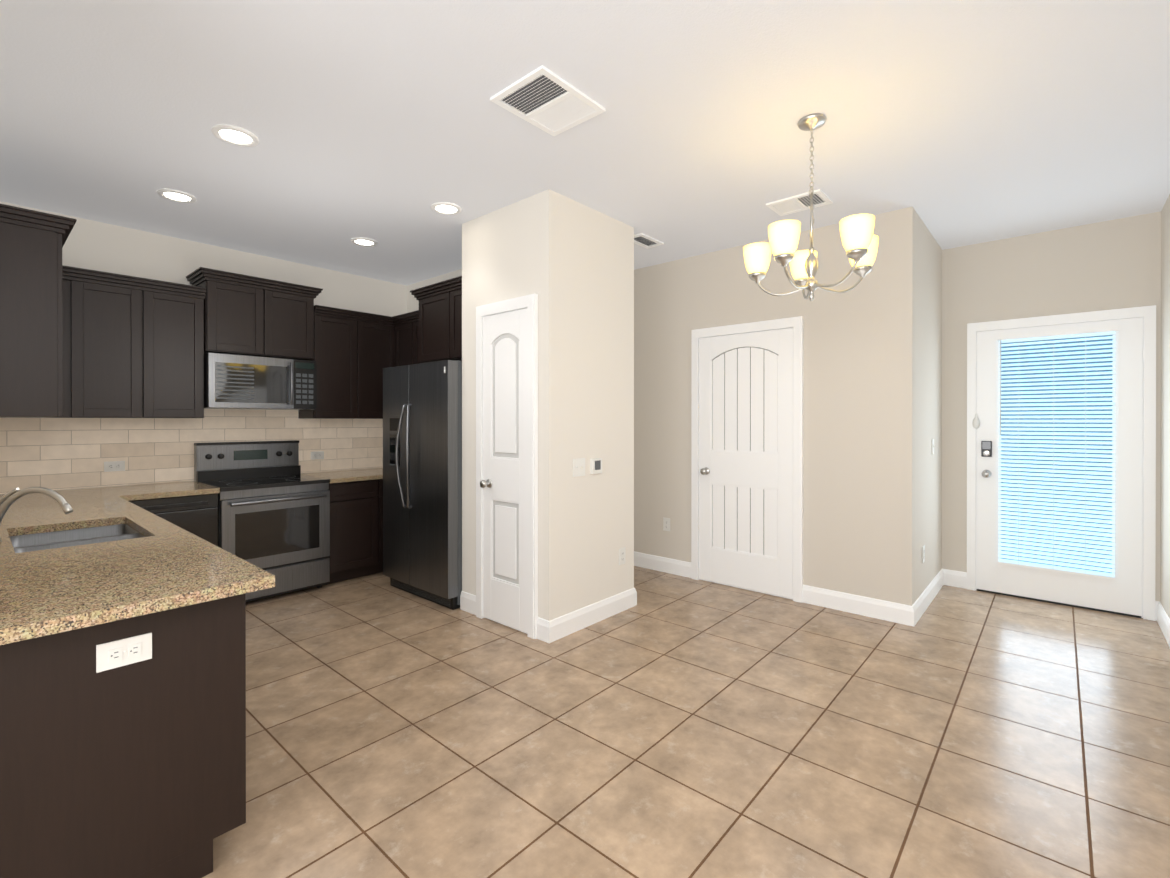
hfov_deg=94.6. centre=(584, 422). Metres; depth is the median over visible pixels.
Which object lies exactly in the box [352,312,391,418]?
upper cabinet
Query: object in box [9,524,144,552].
sink
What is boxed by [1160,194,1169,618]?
wall
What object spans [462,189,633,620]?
wall
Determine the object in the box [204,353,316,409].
microwave
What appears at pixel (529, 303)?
door frame
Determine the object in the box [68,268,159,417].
upper cabinet
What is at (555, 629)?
baseboard
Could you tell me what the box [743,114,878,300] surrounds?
chandelier
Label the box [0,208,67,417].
upper cabinet
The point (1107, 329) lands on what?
door blinds
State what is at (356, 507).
base cabinet
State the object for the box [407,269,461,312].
wall
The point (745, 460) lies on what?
closet door
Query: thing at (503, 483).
pantry door
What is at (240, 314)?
upper cabinet
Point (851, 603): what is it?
baseboard
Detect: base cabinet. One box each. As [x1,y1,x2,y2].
[0,593,245,877]
[326,479,382,584]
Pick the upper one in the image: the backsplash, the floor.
the backsplash
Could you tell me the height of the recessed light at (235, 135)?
0.010 m
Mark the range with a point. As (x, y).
(273, 511)
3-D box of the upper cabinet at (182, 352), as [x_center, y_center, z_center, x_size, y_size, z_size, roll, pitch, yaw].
[-3.120,-0.500,4.003,0.328,0.936,0.427,0,0,41]
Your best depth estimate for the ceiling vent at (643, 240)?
4.26 m
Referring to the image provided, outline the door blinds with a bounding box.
[996,323,1119,579]
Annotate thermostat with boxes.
[590,458,601,473]
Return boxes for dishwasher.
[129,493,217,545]
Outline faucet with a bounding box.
[0,487,72,541]
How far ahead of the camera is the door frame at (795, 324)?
4.12 m
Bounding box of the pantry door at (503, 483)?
[480,309,526,632]
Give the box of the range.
[194,440,329,601]
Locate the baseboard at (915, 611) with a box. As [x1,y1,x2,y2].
[908,569,947,626]
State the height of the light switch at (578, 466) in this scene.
0.116 m
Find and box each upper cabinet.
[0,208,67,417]
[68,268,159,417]
[160,284,207,417]
[192,272,275,357]
[276,284,315,359]
[298,308,351,418]
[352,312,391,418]
[392,316,415,366]
[416,284,443,363]
[444,280,461,360]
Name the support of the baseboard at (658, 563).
attached to the wall at (860, 438)
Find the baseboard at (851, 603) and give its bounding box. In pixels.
[802,585,907,624]
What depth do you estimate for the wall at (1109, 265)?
4.12 m
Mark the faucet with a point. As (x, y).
(8, 499)
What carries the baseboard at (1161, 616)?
attached to the wall at (1165, 440)
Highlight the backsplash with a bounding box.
[0,409,382,493]
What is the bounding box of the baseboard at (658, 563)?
[634,551,690,577]
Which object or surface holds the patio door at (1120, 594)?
in the wall at (1109, 265)
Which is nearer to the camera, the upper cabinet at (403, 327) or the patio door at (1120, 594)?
the patio door at (1120, 594)
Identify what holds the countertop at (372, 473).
on the base cabinet at (356, 507)
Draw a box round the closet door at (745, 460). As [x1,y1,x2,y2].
[699,328,792,598]
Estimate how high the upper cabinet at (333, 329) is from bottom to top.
0.936 m
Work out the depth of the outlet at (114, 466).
3.91 m
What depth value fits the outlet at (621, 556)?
3.85 m
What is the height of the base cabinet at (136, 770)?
0.848 m
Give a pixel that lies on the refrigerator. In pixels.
(422, 480)
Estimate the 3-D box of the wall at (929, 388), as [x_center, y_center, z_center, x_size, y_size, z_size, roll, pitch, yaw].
[2.627,-0.043,4.254,0.200,2.780,1.210,0,0,41]
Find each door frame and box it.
[476,293,537,638]
[691,316,802,602]
[967,305,1155,620]
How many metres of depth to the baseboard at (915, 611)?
3.92 m
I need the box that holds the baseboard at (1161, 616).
[1155,601,1169,646]
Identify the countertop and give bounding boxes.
[0,487,274,644]
[108,481,219,499]
[301,468,382,482]
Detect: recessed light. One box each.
[157,189,196,202]
[211,125,258,146]
[351,237,377,246]
[431,202,461,214]
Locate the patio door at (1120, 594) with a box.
[972,318,1143,617]
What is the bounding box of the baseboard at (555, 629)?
[540,588,635,642]
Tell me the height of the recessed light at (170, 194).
0.010 m
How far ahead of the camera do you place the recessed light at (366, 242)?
4.27 m
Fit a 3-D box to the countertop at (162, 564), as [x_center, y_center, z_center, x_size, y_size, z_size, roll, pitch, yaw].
[-2.419,0.484,2.516,3.348,0.035,0.643,0,0,41]
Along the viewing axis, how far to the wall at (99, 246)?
4.27 m
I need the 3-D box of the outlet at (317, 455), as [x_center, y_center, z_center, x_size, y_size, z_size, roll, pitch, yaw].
[-2.465,0.305,4.977,0.008,0.072,0.116,0,0,41]
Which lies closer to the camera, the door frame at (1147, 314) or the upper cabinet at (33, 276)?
the upper cabinet at (33, 276)
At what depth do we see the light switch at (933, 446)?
4.14 m
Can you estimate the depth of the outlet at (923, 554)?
3.85 m
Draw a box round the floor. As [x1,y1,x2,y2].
[202,566,1169,877]
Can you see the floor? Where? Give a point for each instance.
(674, 726)
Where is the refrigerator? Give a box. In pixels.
[383,360,461,609]
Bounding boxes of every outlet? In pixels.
[96,632,151,672]
[104,461,124,471]
[311,451,323,459]
[619,547,624,564]
[663,517,669,530]
[922,545,924,562]
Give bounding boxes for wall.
[0,201,406,489]
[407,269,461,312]
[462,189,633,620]
[634,206,917,605]
[918,215,941,597]
[942,212,1160,601]
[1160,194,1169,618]
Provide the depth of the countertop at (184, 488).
3.74 m
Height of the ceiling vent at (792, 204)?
0.012 m
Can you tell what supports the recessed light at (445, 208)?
in the ceiling
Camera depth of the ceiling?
2.53 m
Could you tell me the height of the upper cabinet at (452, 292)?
0.586 m
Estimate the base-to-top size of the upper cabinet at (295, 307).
0.571 m
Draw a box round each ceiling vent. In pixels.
[490,65,605,135]
[634,233,663,248]
[766,189,832,215]
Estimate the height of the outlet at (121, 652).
0.072 m
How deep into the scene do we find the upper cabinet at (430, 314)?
4.55 m
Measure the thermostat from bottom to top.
0.100 m
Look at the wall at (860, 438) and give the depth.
3.93 m
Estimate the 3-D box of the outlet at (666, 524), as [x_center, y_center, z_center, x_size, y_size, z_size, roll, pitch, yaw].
[0.732,0.915,4.842,0.072,0.116,0.008,0,0,41]
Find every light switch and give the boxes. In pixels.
[573,458,584,476]
[932,439,934,453]
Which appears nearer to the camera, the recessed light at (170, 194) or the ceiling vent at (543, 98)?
the ceiling vent at (543, 98)
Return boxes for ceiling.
[0,0,1169,285]

